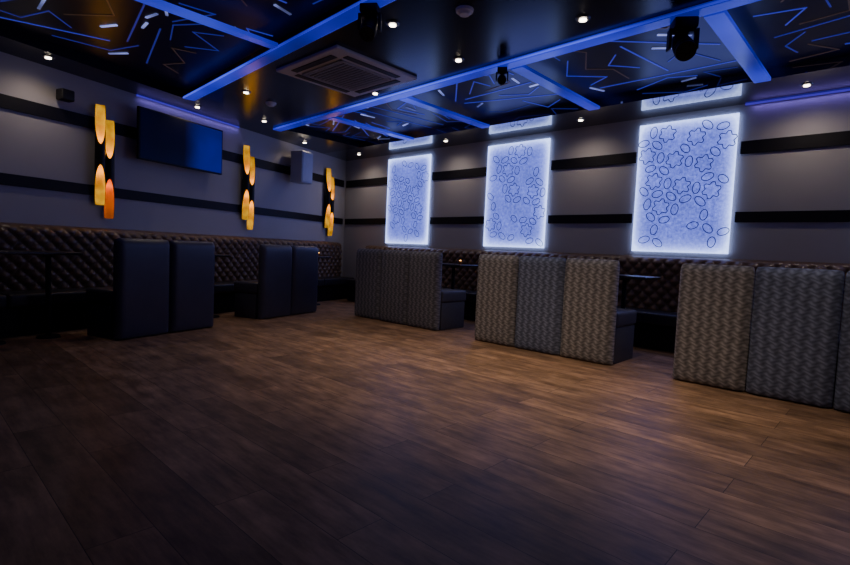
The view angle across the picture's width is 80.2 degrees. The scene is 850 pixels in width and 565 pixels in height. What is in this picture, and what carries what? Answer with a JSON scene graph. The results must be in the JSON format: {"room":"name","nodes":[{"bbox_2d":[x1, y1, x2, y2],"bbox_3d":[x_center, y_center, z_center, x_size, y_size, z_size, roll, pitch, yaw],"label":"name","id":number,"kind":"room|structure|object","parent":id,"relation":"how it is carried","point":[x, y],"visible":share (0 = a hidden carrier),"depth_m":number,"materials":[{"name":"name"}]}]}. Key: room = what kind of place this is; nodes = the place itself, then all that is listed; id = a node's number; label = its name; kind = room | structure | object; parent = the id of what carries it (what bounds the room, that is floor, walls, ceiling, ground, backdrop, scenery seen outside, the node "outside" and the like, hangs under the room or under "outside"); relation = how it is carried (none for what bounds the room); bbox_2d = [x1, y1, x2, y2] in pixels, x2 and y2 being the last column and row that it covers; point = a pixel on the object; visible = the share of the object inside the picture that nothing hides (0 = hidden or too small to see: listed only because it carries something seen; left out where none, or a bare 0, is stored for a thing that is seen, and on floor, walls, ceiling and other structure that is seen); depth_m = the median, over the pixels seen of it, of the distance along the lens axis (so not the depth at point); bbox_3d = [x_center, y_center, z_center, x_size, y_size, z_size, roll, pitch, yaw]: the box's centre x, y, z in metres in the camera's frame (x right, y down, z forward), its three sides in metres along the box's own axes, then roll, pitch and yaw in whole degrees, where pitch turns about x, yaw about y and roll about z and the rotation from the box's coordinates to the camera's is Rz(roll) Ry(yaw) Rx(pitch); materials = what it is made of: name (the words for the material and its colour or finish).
{"room":"bar","nodes":[
{"label":"bar","id":0,"kind":"room"},
{"bbox_2d":[0,51,345,276],"bbox_3d":[-4.531,-1.195,7.492,0.200,3.450,11.752,4,4,25],"label":"wall","id":1,"kind":"structure","parent":0,"point":[30,145],"depth_m":7.47,"materials":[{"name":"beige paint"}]},
{"bbox_2d":[56,88,74,102],"bbox_3d":[-4.672,-2.421,6.540,0.190,0.140,0.160,4,4,25],"label":"wall speaker","id":2,"kind":"object","parent":1,"relation":"attached to","point":[62,94],"visible":1,"depth_m":6.48,"materials":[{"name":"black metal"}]},
{"bbox_2d":[95,104,114,218],"bbox_3d":[-4.491,-1.683,7.061,0.174,1.560,0.256,4,4,25],"label":"wall lamp","id":3,"kind":"object","parent":1,"relation":"attached to","point":[104,129],"visible":1,"depth_m":7.06,"materials":[{"name":"gold metal"}]},
{"bbox_2d":[0,173,342,223],"bbox_3d":[-4.447,-1.300,7.392,0.028,0.140,11.252,4,4,25],"label":"trim","id":4,"kind":"structure","parent":1,"relation":"attached to","point":[5,178],"depth_m":7.72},
{"bbox_2d":[0,93,343,186],"bbox_3d":[-4.405,-2.215,7.335,0.028,0.165,11.252,4,4,25],"label":"trim","id":5,"kind":"structure","parent":1,"relation":"attached to","point":[8,102],"depth_m":6.81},
{"bbox_2d":[136,106,222,174],"bbox_3d":[-3.934,-2.223,8.092,0.230,0.760,1.550,4,4,25],"label":"television","id":6,"kind":"object","parent":1,"relation":"attached to","point":[162,138],"visible":1,"depth_m":7.93,"materials":[{"name":"black glass"}]},
{"bbox_2d":[136,94,238,127],"bbox_3d":[-3.858,-2.821,8.408,0.022,0.020,2.000,4,4,25],"label":"trim","id":7,"kind":"structure","parent":1,"relation":"attached to","point":[136,94],"depth_m":8.24,"materials":[{"name":"blue"}]},
{"bbox_2d":[242,145,254,229],"bbox_3d":[-3.336,-1.782,9.499,0.174,1.560,0.256,4,4,25],"label":"wall lamp","id":8,"kind":"object","parent":1,"relation":"attached to","point":[248,181],"visible":1,"depth_m":9.50,"materials":[{"name":"gold metal"}]},
{"bbox_2d":[290,150,312,183],"bbox_3d":[-2.634,-2.398,10.559,0.458,0.640,0.360,4,4,25],"label":"wall speaker","id":9,"kind":"object","parent":1,"relation":"attached to","point":[301,167],"visible":1,"depth_m":10.39,"materials":[{"name":"white plastic"}]},
{"bbox_2d":[302,152,312,182],"bbox_3d":[-2.432,-2.383,10.463,0.010,0.580,0.300,4,4,25],"label":"grille","id":10,"kind":"object","parent":9,"relation":"attached to","point":[307,158],"depth_m":10.45,"materials":[{"name":"grey metal"}]},
{"bbox_2d":[324,168,334,235],"bbox_3d":[-2.245,-1.876,11.802,0.174,1.560,0.256,4,4,25],"label":"wall lamp","id":11,"kind":"object","parent":1,"relation":"attached to","point":[330,187],"visible":1,"depth_m":11.80,"materials":[{"name":"gold metal"}]},
{"bbox_2d":[0,298,849,564],"bbox_3d":[-0.793,0.966,4.060,14.950,0.100,11.200,6,5,43],"label":"floor","id":12,"kind":"structure","parent":0,"point":[328,435],"depth_m":2.95,"materials":[{"name":"brown wood"}]},
{"bbox_2d":[0,250,82,344],"bbox_3d":[-4.493,0.150,5.619,0.400,1.002,1.100,4,4,25],"label":"pedestal table","id":13,"kind":"object","parent":12,"relation":"on","point":[47,254],"visible":1,"depth_m":5.83,"materials":[{"name":"black metal"}]},
{"bbox_2d":[86,238,214,339],"bbox_3d":[-3.509,0.038,6.577,0.649,1.197,1.412,4,4,25],"label":"bench","id":14,"kind":"object","parent":12,"relation":"on","point":[160,286],"visible":1,"depth_m":6.21,"materials":[{"name":"black leather"}]},
{"bbox_2d":[86,287,112,304],"bbox_3d":[-3.581,0.141,6.615,0.500,0.180,1.400,4,4,25],"label":"seat cushion","id":15,"kind":"object","parent":14,"relation":"on","point":[94,295],"depth_m":5.99,"materials":[{"name":"black leather"}]},
{"bbox_2d":[0,222,353,337],"bbox_3d":[-4.202,-0.107,7.409,0.590,1.320,10.600,4,4,25],"label":"sofa","id":16,"kind":"object","parent":12,"relation":"on","point":[22,277],"visible":0.44,"depth_m":6.67,"materials":[{"name":"brown leather"}]},
{"bbox_2d":[0,294,6,308],"bbox_3d":[-5.199,0.221,5.286,0.540,0.160,1.168,4,4,25],"label":"seat cushion","id":17,"kind":"object","parent":16,"relation":"on","point":[3,297],"depth_m":5.67,"materials":[{"name":"leather"}]},
{"bbox_2d":[0,288,88,307],"bbox_3d":[-4.695,0.177,6.349,0.540,0.160,1.168,4,4,25],"label":"seat cushion","id":18,"kind":"object","parent":16,"relation":"on","point":[15,297],"depth_m":6.12,"materials":[{"name":"leather"}]},
{"bbox_2d":[214,281,234,293],"bbox_3d":[-3.687,0.091,8.477,0.540,0.160,1.168,4,4,25],"label":"seat cushion","id":19,"kind":"object","parent":16,"relation":"on","point":[220,287],"depth_m":8.55,"materials":[{"name":"leather"}]},
{"bbox_2d":[318,279,323,285],"bbox_3d":[-2.679,0.004,10.604,0.540,0.160,1.168,4,4,25],"label":"seat cushion","id":20,"kind":"object","parent":16,"relation":"on","point":[320,281],"depth_m":10.90,"materials":[{"name":"leather"}]},
{"bbox_2d":[318,276,353,285],"bbox_3d":[-2.175,-0.039,11.668,0.540,0.160,1.168,4,4,25],"label":"seat cushion","id":21,"kind":"object","parent":16,"relation":"on","point":[328,280],"depth_m":11.48,"materials":[{"name":"leather"}]},
{"bbox_2d":[214,254,230,317],"bbox_3d":[-3.463,0.059,7.840,0.360,1.002,0.800,4,4,25],"label":"pedestal table","id":22,"kind":"object","parent":12,"relation":"on","point":[216,255],"visible":0.16,"depth_m":7.99,"materials":[{"name":"black metal"}]},
{"bbox_2d":[234,244,318,318],"bbox_3d":[-2.521,-0.050,8.707,0.649,1.197,1.432,4,4,25],"label":"bench","id":23,"kind":"object","parent":12,"relation":"on","point":[286,284],"visible":1,"depth_m":8.29,"materials":[{"name":"black leather"}]},
{"bbox_2d":[234,280,257,293],"bbox_3d":[-2.594,0.053,8.746,0.500,0.180,1.420,4,4,25],"label":"seat cushion","id":24,"kind":"object","parent":23,"relation":"on","point":[248,286],"depth_m":8.11,"materials":[{"name":"black leather"}]},
{"bbox_2d":[317,256,330,304],"bbox_3d":[-2.354,-0.034,10.135,0.400,1.002,1.000,4,4,25],"label":"pedestal table","id":25,"kind":"object","parent":12,"relation":"on","point":[318,256],"visible":0.16,"depth_m":10.31,"materials":[{"name":"black metal"}]},
{"bbox_2d":[354,248,465,329],"bbox_3d":[-0.290,0.062,8.519,1.972,1.197,0.749,6,5,43],"label":"bench","id":26,"kind":"object","parent":12,"relation":"on","point":[395,286],"visible":1,"depth_m":8.07,"materials":[{"name":"grey fabric"}]},
{"bbox_2d":[441,288,465,302],"bbox_3d":[-0.243,0.149,8.579,1.960,0.180,0.600,6,5,43],"label":"seat cushion","id":27,"kind":"object","parent":26,"relation":"on","point":[447,295],"depth_m":7.91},
{"bbox_2d":[442,263,477,288],"bbox_3d":[0.212,0.154,8.962,1.450,1.002,0.560,6,5,43],"label":"pedestal table","id":28,"kind":"object","parent":12,"relation":"on","point":[453,266],"visible":0.25,"depth_m":8.64,"materials":[{"name":"black metal"}]},
{"bbox_2d":[475,254,636,364],"bbox_3d":[1.641,0.269,6.570,1.957,1.197,0.749,6,5,43],"label":"bench","id":29,"kind":"object","parent":12,"relation":"on","point":[551,305],"visible":1,"depth_m":6.14,"materials":[{"name":"beige fabric"}]},
{"bbox_2d":[616,308,636,327],"bbox_3d":[1.688,0.357,6.630,1.945,0.180,0.600,6,5,43],"label":"seat cushion","id":30,"kind":"object","parent":29,"relation":"on","point":[625,318],"depth_m":5.96,"materials":[{"name":"black leather"}]},
{"bbox_2d":[346,245,849,352],"bbox_3d":[3.142,0.253,7.258,12.900,1.280,0.710,6,5,43],"label":"sofa","id":31,"kind":"object","parent":12,"relation":"on","point":[655,302],"visible":0.3,"depth_m":7.35,"materials":[{"name":"brown leather"}]},
{"bbox_2d":[346,279,355,286],"bbox_3d":[-1.149,0.032,11.255,1.163,0.160,0.660,6,5,43],"label":"seat cushion","id":32,"kind":"object","parent":31,"relation":"on","point":[349,282],"depth_m":11.29,"materials":[{"name":"leather"}]},
{"bbox_2d":[441,287,476,300],"bbox_3d":[0.557,0.208,9.655,1.163,0.160,0.660,6,5,43],"label":"seat cushion","id":33,"kind":"object","parent":31,"relation":"on","point":[468,290],"depth_m":9.62,"materials":[{"name":"leather"}]},
{"bbox_2d":[468,292,476,301],"bbox_3d":[1.409,0.296,8.854,1.163,0.160,0.660,6,5,43],"label":"seat cushion","id":34,"kind":"object","parent":31,"relation":"on","point":[471,295],"depth_m":8.95,"materials":[{"name":"leather"}]},
{"bbox_2d":[617,306,676,327],"bbox_3d":[3.115,0.472,7.254,1.163,0.160,0.660,6,5,43],"label":"seat cushion","id":35,"kind":"object","parent":31,"relation":"on","point":[656,317],"depth_m":6.90,"materials":[{"name":"leather"}]},
{"bbox_2d":[619,274,660,308],"bbox_3d":[2.357,0.376,6.949,1.450,1.002,0.560,6,5,43],"label":"pedestal table","id":36,"kind":"object","parent":12,"relation":"on","point":[624,278],"visible":0.27,"depth_m":6.63,"materials":[{"name":"black metal"}]},
{"bbox_2d":[673,263,849,411],"bbox_3d":[3.505,0.466,4.752,1.942,1.197,0.749,6,5,43],"label":"bench","id":37,"kind":"object","parent":12,"relation":"on","point":[792,347],"visible":1,"depth_m":4.61,"materials":[{"name":"beige fabric"}]},
{"bbox_2d":[0,0,849,160],"bbox_3d":[-0.637,-2.514,3.844,14.950,0.220,11.200,6,5,43],"label":"ceiling","id":38,"kind":"structure","parent":0,"point":[426,41],"depth_m":5.79,"materials":[{"name":"black paint"}]},
{"bbox_2d":[0,10,71,27],"bbox_3d":[-4.187,-2.759,5.121,0.938,0.006,0.390,1,4,-24],"label":"recessed light","id":39,"kind":"object","parent":38,"relation":"in","point":[0,10],"visible":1,"depth_m":5.21,"materials":[{"name":"blue plastic"}]},
{"bbox_2d":[37,0,45,8],"bbox_3d":[-3.748,-2.726,4.937,0.328,0.010,0.026,6,5,44],"label":"light bar","id":40,"kind":"object","parent":38,"relation":"attached to","point":[42,2],"visible":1,"depth_m":4.95,"materials":[{"name":"white plastic"}]},
{"bbox_2d":[41,55,54,59],"bbox_3d":[-4.532,-2.706,6.075,0.132,0.021,0.132,6,5,43],"label":"recessed light","id":41,"kind":"object","parent":38,"relation":"in","point":[43,56],"visible":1,"depth_m":6.05,"materials":[{"name":"white glass"}]},
{"bbox_2d":[0,17,109,40],"bbox_3d":[-4.091,-2.780,5.520,1.101,0.006,0.017,0,4,-31],"label":"recessed light","id":42,"kind":"object","parent":38,"relation":"in","point":[0,17],"visible":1,"depth_m":5.53,"materials":[{"name":"blue plastic"}]},
{"bbox_2d":[63,0,114,15],"bbox_3d":[-3.240,-2.710,5.016,0.910,0.006,0.301,5,4,36],"label":"recessed light","id":43,"kind":"object","parent":38,"relation":"in","point":[106,0],"visible":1,"depth_m":5.14,"materials":[{"name":"brown metal"}]},
{"bbox_2d":[52,35,138,50],"bbox_3d":[-3.819,-2.794,5.951,0.901,0.006,0.295,2,4,-12],"label":"recessed light","id":44,"kind":"object","parent":38,"relation":"in","point":[52,35],"visible":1,"depth_m":5.95,"materials":[{"name":"blue plastic"}]},
{"bbox_2d":[100,24,117,27],"bbox_3d":[-3.375,-2.738,5.389,0.216,0.010,0.026,4,4,16],"label":"light bar","id":45,"kind":"object","parent":38,"relation":"attached to","point":[112,25],"visible":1,"depth_m":5.38,"materials":[{"name":"white plastic"}]},
{"bbox_2d":[126,4,145,41],"bbox_3d":[-2.966,-2.710,5.207,0.017,0.006,1.491,0,4,-37],"label":"recessed light","id":46,"kind":"object","parent":38,"relation":"in","point":[143,6],"visible":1,"depth_m":5.26,"materials":[{"name":"blue plastic"}]},
{"bbox_2d":[145,13,157,18],"bbox_3d":[-2.760,-2.692,5.097,0.194,0.010,0.026,5,4,31],"label":"light bar","id":47,"kind":"object","parent":38,"relation":"attached to","point":[154,14],"visible":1,"depth_m":5.09,"materials":[{"name":"white plastic"}]},
{"bbox_2d":[146,28,160,62],"bbox_3d":[-3.203,-2.766,5.945,0.017,0.006,1.314,0,4,-35],"label":"recessed light","id":48,"kind":"object","parent":38,"relation":"in","point":[158,33],"visible":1,"depth_m":5.84,"materials":[{"name":"blue plastic"}]},
{"bbox_2d":[163,48,195,73],"bbox_3d":[-3.145,-2.790,6.364,0.271,0.006,0.973,0,4,-38],"label":"recessed light","id":49,"kind":"object","parent":38,"relation":"in","point":[171,48],"visible":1,"depth_m":6.30,"materials":[{"name":"brown metal"}]},
{"bbox_2d":[170,24,201,39],"bbox_3d":[-2.544,-2.701,5.362,0.925,0.006,0.225,5,4,32],"label":"recessed light","id":50,"kind":"object","parent":38,"relation":"in","point":[174,24],"visible":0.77,"depth_m":5.29,"materials":[{"name":"blue plastic"}]},
{"bbox_2d":[172,3,215,21],"bbox_3d":[-2.382,-2.675,5.069,0.542,0.006,0.336,6,5,43],"label":"recessed light","id":51,"kind":"object","parent":38,"relation":"in","point":[211,14],"visible":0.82,"depth_m":4.98,"materials":[{"name":"blue plastic"}]},
{"bbox_2d":[184,32,223,50],"bbox_3d":[-2.499,-2.720,5.699,0.369,0.006,0.606,1,4,-28],"label":"recessed light","id":52,"kind":"object","parent":38,"relation":"in","point":[193,32],"visible":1,"depth_m":5.69,"materials":[{"name":"blue plastic"}]},
{"bbox_2d":[135,0,277,48],"bbox_3d":[-2.461,-2.504,4.473,0.120,0.040,2.516,6,5,43],"label":"beam","id":53,"kind":"structure","parent":38,"relation":"attached to","point":[159,4],"depth_m":4.85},
{"bbox_2d":[246,28,272,36],"bbox_3d":[-1.853,-2.676,5.467,0.314,0.006,0.284,6,5,43],"label":"recessed light","id":54,"kind":"object","parent":38,"relation":"in","point":[248,29],"visible":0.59,"depth_m":5.37,"materials":[{"name":"blue plastic"}]},
{"bbox_2d":[265,101,275,106],"bbox_3d":[-2.328,-2.690,7.628,0.160,0.049,0.160,6,5,43],"label":"smoke detector","id":55,"kind":"object","parent":38,"relation":"attached to","point":[269,103],"visible":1,"depth_m":7.58,"materials":[{"name":"grey plastic"}]},
{"bbox_2d":[273,4,291,14],"bbox_3d":[-1.363,-2.613,4.838,0.026,0.010,0.214,4,4,28],"label":"light bar","id":56,"kind":"object","parent":38,"relation":"attached to","point":[275,5],"visible":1,"depth_m":4.82,"materials":[{"name":"white plastic"}]},
{"bbox_2d":[183,0,394,100],"bbox_3d":[0.569,-2.294,3.285,0.172,0.040,11.815,-1,5,-44],"label":"beam","id":57,"kind":"structure","parent":38,"relation":"attached to","point":[349,14],"depth_m":5.33,"materials":[{"name":"blue paint"}]},
{"bbox_2d":[358,2,381,41],"bbox_3d":[-0.480,-2.234,4.362,0.202,0.308,0.232,3,4,9],"label":"light","id":58,"kind":"object","parent":57,"relation":"hanging from","point":[369,12],"visible":1,"depth_m":4.32,"materials":[{"name":"black metal"}]},
{"bbox_2d":[276,45,416,96],"bbox_3d":[-0.956,-2.538,6.176,1.220,0.059,1.220,6,5,43],"label":"air conditioner","id":59,"kind":"object","parent":38,"relation":"attached to","point":[338,68],"visible":1,"depth_m":6.04,"materials":[{"name":"grey plastic"}]},
{"bbox_2d":[302,59,390,90],"bbox_3d":[-0.957,-2.517,6.177,0.770,0.018,0.770,6,5,43],"label":"grille","id":60,"kind":"object","parent":59,"relation":"attached to","point":[342,73],"depth_m":6.12,"materials":[{"name":"grey metal"}]},
{"bbox_2d":[329,116,413,140],"bbox_3d":[-0.901,-2.711,8.926,0.160,0.040,1.854,6,5,43],"label":"beam","id":61,"kind":"structure","parent":38,"relation":"attached to","point":[337,119],"depth_m":8.81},
{"bbox_2d":[386,20,399,27],"bbox_3d":[-0.305,-2.435,4.770,0.132,0.021,0.132,6,5,43],"label":"recessed light","id":62,"kind":"object","parent":38,"relation":"in","point":[391,23],"visible":1,"depth_m":4.75,"materials":[{"name":"white glass"}]},
{"bbox_2d":[363,110,430,127],"bbox_3d":[-0.499,-2.814,8.673,1.629,0.006,0.017,-1,5,-41],"label":"recessed light","id":63,"kind":"object","parent":38,"relation":"in","point":[363,110],"visible":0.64,"depth_m":8.66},
{"bbox_2d":[374,107,443,124],"bbox_3d":[-0.378,-2.790,8.378,1.807,0.006,0.017,0,5,-39],"label":"recessed light","id":64,"kind":"object","parent":38,"relation":"in","point":[374,107],"visible":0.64,"depth_m":8.48,"materials":[{"name":"blue"}]},
{"bbox_2d":[399,96,489,127],"bbox_3d":[0.356,-2.578,7.701,0.160,0.040,1.919,6,5,43],"label":"beam","id":65,"kind":"structure","parent":38,"relation":"attached to","point":[414,101],"depth_m":7.58,"materials":[{"name":"blue paint"}]},
{"bbox_2d":[453,57,464,61],"bbox_3d":[0.370,-2.455,5.576,0.132,0.021,0.132,6,5,43],"label":"recessed light","id":66,"kind":"object","parent":38,"relation":"in","point":[455,59],"visible":1,"depth_m":5.55,"materials":[{"name":"silver metal"}]},
{"bbox_2d":[456,5,473,17],"bbox_3d":[0.347,-2.371,4.432,0.160,0.049,0.160,6,5,43],"label":"smoke detector","id":67,"kind":"object","parent":38,"relation":"attached to","point":[464,11],"visible":1,"depth_m":4.39,"materials":[{"name":"grey plastic"}]},
{"bbox_2d":[465,82,530,99],"bbox_3d":[0.983,-2.643,6.984,0.017,0.006,1.165,-1,5,-42],"label":"recessed light","id":68,"kind":"object","parent":38,"relation":"in","point":[528,82],"visible":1,"depth_m":6.93,"materials":[{"name":"blue plastic"}]},
{"bbox_2d":[464,94,557,103],"bbox_3d":[1.295,-2.646,7.254,1.573,0.006,0.017,4,4,27],"label":"recessed light","id":69,"kind":"object","parent":38,"relation":"in","point":[550,94],"visible":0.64,"depth_m":7.27,"materials":[{"name":"blue plastic"}]},
{"bbox_2d":[273,0,760,131],"bbox_3d":[1.641,-2.346,4.897,0.174,0.040,12.459,-1,5,-45],"label":"beam","id":70,"kind":"structure","parent":38,"relation":"attached to","point":[714,6],"depth_m":5.23,"materials":[{"name":"blue paint"}]},
{"bbox_2d":[496,67,508,84],"bbox_3d":[0.866,-2.308,5.674,0.140,0.201,0.176,3,4,9],"label":"light","id":71,"kind":"object","parent":70,"relation":"hanging from","point":[501,80],"visible":1,"depth_m":5.63,"materials":[{"name":"black metal"}]},
{"bbox_2d":[666,16,699,60],"bbox_3d":[2.229,-2.082,4.362,0.246,0.369,0.301,3,4,9],"label":"light","id":72,"kind":"object","parent":70,"relation":"hanging from","point":[683,46],"visible":1,"depth_m":4.30,"materials":[{"name":"black metal"}]},
{"bbox_2d":[499,87,538,95],"bbox_3d":[1.348,-2.628,7.011,0.648,0.006,0.215,6,5,43],"label":"recessed light","id":73,"kind":"object","parent":38,"relation":"in","point":[537,87],"visible":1,"depth_m":7.06,"materials":[{"name":"blue plastic"}]},
{"bbox_2d":[524,99,559,106],"bbox_3d":[1.659,-2.636,7.374,0.485,0.006,0.407,2,4,-11],"label":"recessed light","id":74,"kind":"object","parent":38,"relation":"in","point":[559,99],"visible":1,"depth_m":7.46,"materials":[{"name":"blue plastic"}]},
{"bbox_2d":[510,65,599,110],"bbox_3d":[1.707,-2.436,6.386,0.160,0.040,1.989,6,5,43],"label":"beam","id":75,"kind":"structure","parent":38,"relation":"attached to","point":[525,71],"depth_m":6.24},
{"bbox_2d":[575,15,590,22],"bbox_3d":[1.406,-2.341,4.494,0.132,0.021,0.132,6,5,43],"label":"recessed light","id":76,"kind":"object","parent":38,"relation":"in","point":[581,18],"visible":1,"depth_m":4.47,"materials":[{"name":"silver metal"}]},
{"bbox_2d":[566,61,607,84],"bbox_3d":[1.896,-2.551,6.175,0.880,0.006,0.333,0,4,-36],"label":"recessed light","id":77,"kind":"object","parent":38,"relation":"in","point":[567,61],"visible":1,"depth_m":6.25,"materials":[{"name":"blue plastic"}]},
{"bbox_2d":[574,51,628,78],"bbox_3d":[1.976,-2.531,5.902,1.292,0.006,0.265,-1,5,-44],"label":"recessed light","id":78,"kind":"object","parent":38,"relation":"in","point":[574,51],"visible":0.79,"depth_m":5.99,"materials":[{"name":"brown metal"}]},
{"bbox_2d":[608,54,639,67],"bbox_3d":[2.229,-2.514,5.809,0.541,0.006,0.235,0,5,-40],"label":"recessed light","id":79,"kind":"object","parent":38,"relation":"in","point":[615,54],"visible":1,"depth_m":5.87,"materials":[{"name":"blue plastic"}]},
{"bbox_2d":[619,46,668,70],"bbox_3d":[2.460,-2.493,5.637,1.005,0.006,0.017,0,4,-37],"label":"recessed light","id":80,"kind":"object","parent":38,"relation":"in","point":[619,46],"visible":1,"depth_m":5.61,"materials":[{"name":"blue plastic"}]},
{"bbox_2d":[651,47,671,48],"bbox_3d":[2.508,-2.469,5.323,0.223,0.010,0.026,3,4,9],"label":"light bar","id":81,"kind":"object","parent":38,"relation":"attached to","point":[652,47],"visible":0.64,"depth_m":5.32,"materials":[{"name":"white plastic"}]},
{"bbox_2d":[611,41,719,44],"bbox_3d":[2.285,-2.473,5.198,1.471,0.006,0.017,3,4,2],"label":"recessed light","id":82,"kind":"object","parent":38,"relation":"in","point":[611,41],"visible":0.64,"depth_m":5.19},
{"bbox_2d":[637,75,697,89],"bbox_3d":[2.967,-2.512,6.308,0.182,0.006,0.777,0,4,-37],"label":"recessed light","id":83,"kind":"object","parent":38,"relation":"in","point":[692,75],"visible":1,"depth_m":6.19,"materials":[{"name":"blue plastic"}]},
{"bbox_2d":[600,60,736,87],"bbox_3d":[2.877,-2.503,6.102,1.592,0.006,0.017,6,5,44],"label":"recessed light","id":84,"kind":"object","parent":38,"relation":"in","point":[734,60],"visible":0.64,"depth_m":6.05,"materials":[{"name":"blue plastic"}]},
{"bbox_2d":[667,54,720,61],"bbox_3d":[2.945,-2.469,5.608,0.569,0.006,0.302,1,4,-22],"label":"recessed light","id":85,"kind":"object","parent":38,"relation":"in","point":[695,54],"visible":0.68,"depth_m":5.53,"materials":[{"name":"blue plastic"}]},
{"bbox_2d":[703,67,737,76],"bbox_3d":[3.487,-2.464,5.919,0.342,0.006,0.285,6,5,43],"label":"recessed light","id":86,"kind":"object","parent":38,"relation":"in","point":[732,67],"visible":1,"depth_m":5.90,"materials":[{"name":"blue plastic"}]},
{"bbox_2d":[704,10,770,82],"bbox_3d":[3.135,-2.285,4.994,0.160,0.040,2.063,6,5,43],"label":"beam","id":87,"kind":"structure","parent":38,"relation":"attached to","point":[722,23],"depth_m":4.81,"materials":[{"name":"blue paint"}]},
{"bbox_2d":[753,7,806,25],"bbox_3d":[3.148,-2.395,4.561,0.372,0.006,0.346,3,4,10],"label":"recessed light","id":88,"kind":"object","parent":38,"relation":"in","point":[804,8],"visible":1,"depth_m":4.48,"materials":[{"name":"blue plastic"}]},
{"bbox_2d":[785,31,805,52],"bbox_3d":[3.707,-2.402,5.080,0.138,0.006,0.551,5,4,30],"label":"recessed light","id":89,"kind":"object","parent":38,"relation":"in","point":[786,46],"visible":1,"depth_m":5.08,"materials":[{"name":"blue plastic"}]},
{"bbox_2d":[800,82,813,86],"bbox_3d":[4.433,-2.290,5.863,0.132,0.021,0.132,6,5,43],"label":"recessed light","id":90,"kind":"object","parent":38,"relation":"in","point":[808,84],"visible":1,"depth_m":5.84,"materials":[{"name":"silver metal"}]},
{"bbox_2d":[774,15,849,37],"bbox_3d":[3.866,-2.347,4.311,0.017,0.006,1.570,0,4,-34],"label":"recessed light","id":91,"kind":"object","parent":38,"relation":"in","point":[848,15],"visible":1,"depth_m":4.70,"materials":[{"name":"blue plastic"}]},
{"bbox_2d":[789,43,839,61],"bbox_3d":[3.956,-2.401,5.240,0.379,0.006,0.445,0,4,-34],"label":"recessed light","id":92,"kind":"object","parent":38,"relation":"in","point":[808,43],"visible":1,"depth_m":5.19,"materials":[{"name":"brown metal"}]},
{"bbox_2d":[799,0,849,23],"bbox_3d":[3.567,-2.365,4.380,0.249,0.006,0.571,3,4,2],"label":"recessed light","id":93,"kind":"object","parent":38,"relation":"in","point":[848,0],"visible":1,"depth_m":4.47,"materials":[{"name":"brown metal"}]},
{"bbox_2d":[812,32,849,40],"bbox_3d":[4.265,-2.341,4.494,0.017,0.006,1.340,0,5,-41],"label":"recessed light","id":94,"kind":"object","parent":38,"relation":"in","point":[845,32],"visible":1,"depth_m":4.88,"materials":[{"name":"blue plastic"}]},
{"bbox_2d":[342,91,849,278],"bbox_3d":[3.200,-0.868,7.820,14.550,3.450,0.200,6,5,43],"label":"wall","id":95,"kind":"structure","parent":0,"point":[809,179],"depth_m":7.76,"materials":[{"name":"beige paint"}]},
{"bbox_2d":[345,218,385,224],"bbox_3d":[-1.432,-1.452,12.012,1.505,0.140,0.024,6,5,43],"label":"trim","id":96,"kind":"structure","parent":95,"relation":"attached to","point":[365,220],"depth_m":11.95,"materials":[{"name":"black wood"}]},
{"bbox_2d":[346,177,387,187],"bbox_3d":[-1.391,-2.366,11.955,1.505,0.165,0.024,6,5,43],"label":"trim","id":97,"kind":"structure","parent":95,"relation":"attached to","point":[383,180],"depth_m":11.91,"materials":[{"name":"black wood"}]},
{"bbox_2d":[385,154,431,243],"bbox_3d":[-0.377,-1.782,10.993,1.290,1.870,0.052,6,5,43],"label":"wall panel","id":98,"kind":"object","parent":95,"relation":"attached to","point":[408,188],"visible":1,"depth_m":10.94,"materials":[{"name":"blue plastic"}]},
{"bbox_2d":[430,216,483,223],"bbox_3d":[0.616,-1.240,10.089,1.390,0.140,0.024,6,5,43],"label":"trim","id":99,"kind":"structure","parent":95,"relation":"attached to","point":[479,219],"depth_m":10.04,"materials":[{"name":"black wood"}]},
{"bbox_2d":[432,167,486,179],"bbox_3d":[0.657,-2.155,10.032,1.390,0.165,0.024,6,5,43],"label":"trim","id":100,"kind":"structure","parent":95,"relation":"attached to","point":[473,172],"depth_m":9.97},
{"bbox_2d":[483,138,550,247],"bbox_3d":[1.630,-1.575,9.110,1.290,1.870,0.052,6,5,43],"label":"wall panel","id":101,"kind":"object","parent":95,"relation":"attached to","point":[517,173],"visible":1,"depth_m":9.05,"materials":[{"name":"blue plastic"}]},
{"bbox_2d":[548,214,631,222],"bbox_3d":[2.638,-1.032,8.192,1.430,0.140,0.024,6,5,43],"label":"trim","id":102,"kind":"structure","parent":95,"relation":"attached to","point":[591,218],"depth_m":8.12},
{"bbox_2d":[551,152,636,169],"bbox_3d":[2.679,-1.946,8.135,1.430,0.165,0.024,6,5,43],"label":"trim","id":103,"kind":"structure","parent":95,"relation":"attached to","point":[622,158],"depth_m":8.09,"materials":[{"name":"black wood"}]},
{"bbox_2d":[631,113,739,253],"bbox_3d":[3.666,-1.365,7.198,1.300,1.870,0.052,6,5,43],"label":"wall panel","id":104,"kind":"object","parent":95,"relation":"attached to","point":[686,168],"visible":1,"depth_m":7.14,"materials":[{"name":"blue plastic"}]},
{"bbox_2d":[734,210,849,221],"bbox_3d":[4.662,-0.823,6.291,1.400,0.140,0.024,6,5,43],"label":"trim","id":105,"kind":"structure","parent":95,"relation":"attached to","point":[816,215],"depth_m":6.31,"materials":[{"name":"black wood"}]},
{"bbox_2d":[740,131,849,153],"bbox_3d":[4.704,-1.738,6.234,1.400,0.165,0.024,6,5,43],"label":"trim","id":106,"kind":"structure","parent":95,"relation":"attached to","point":[840,138],"depth_m":6.29,"materials":[{"name":"black wood"}]},
{"bbox_2d":[745,89,849,104],"bbox_3d":[6.195,-2.147,4.826,5.400,0.020,0.020,6,5,43],"label":"led strip light","id":107,"kind":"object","parent":95,"relation":"attached to","point":[843,90],"depth_m":6.27,"materials":[{"name":"plastic"}]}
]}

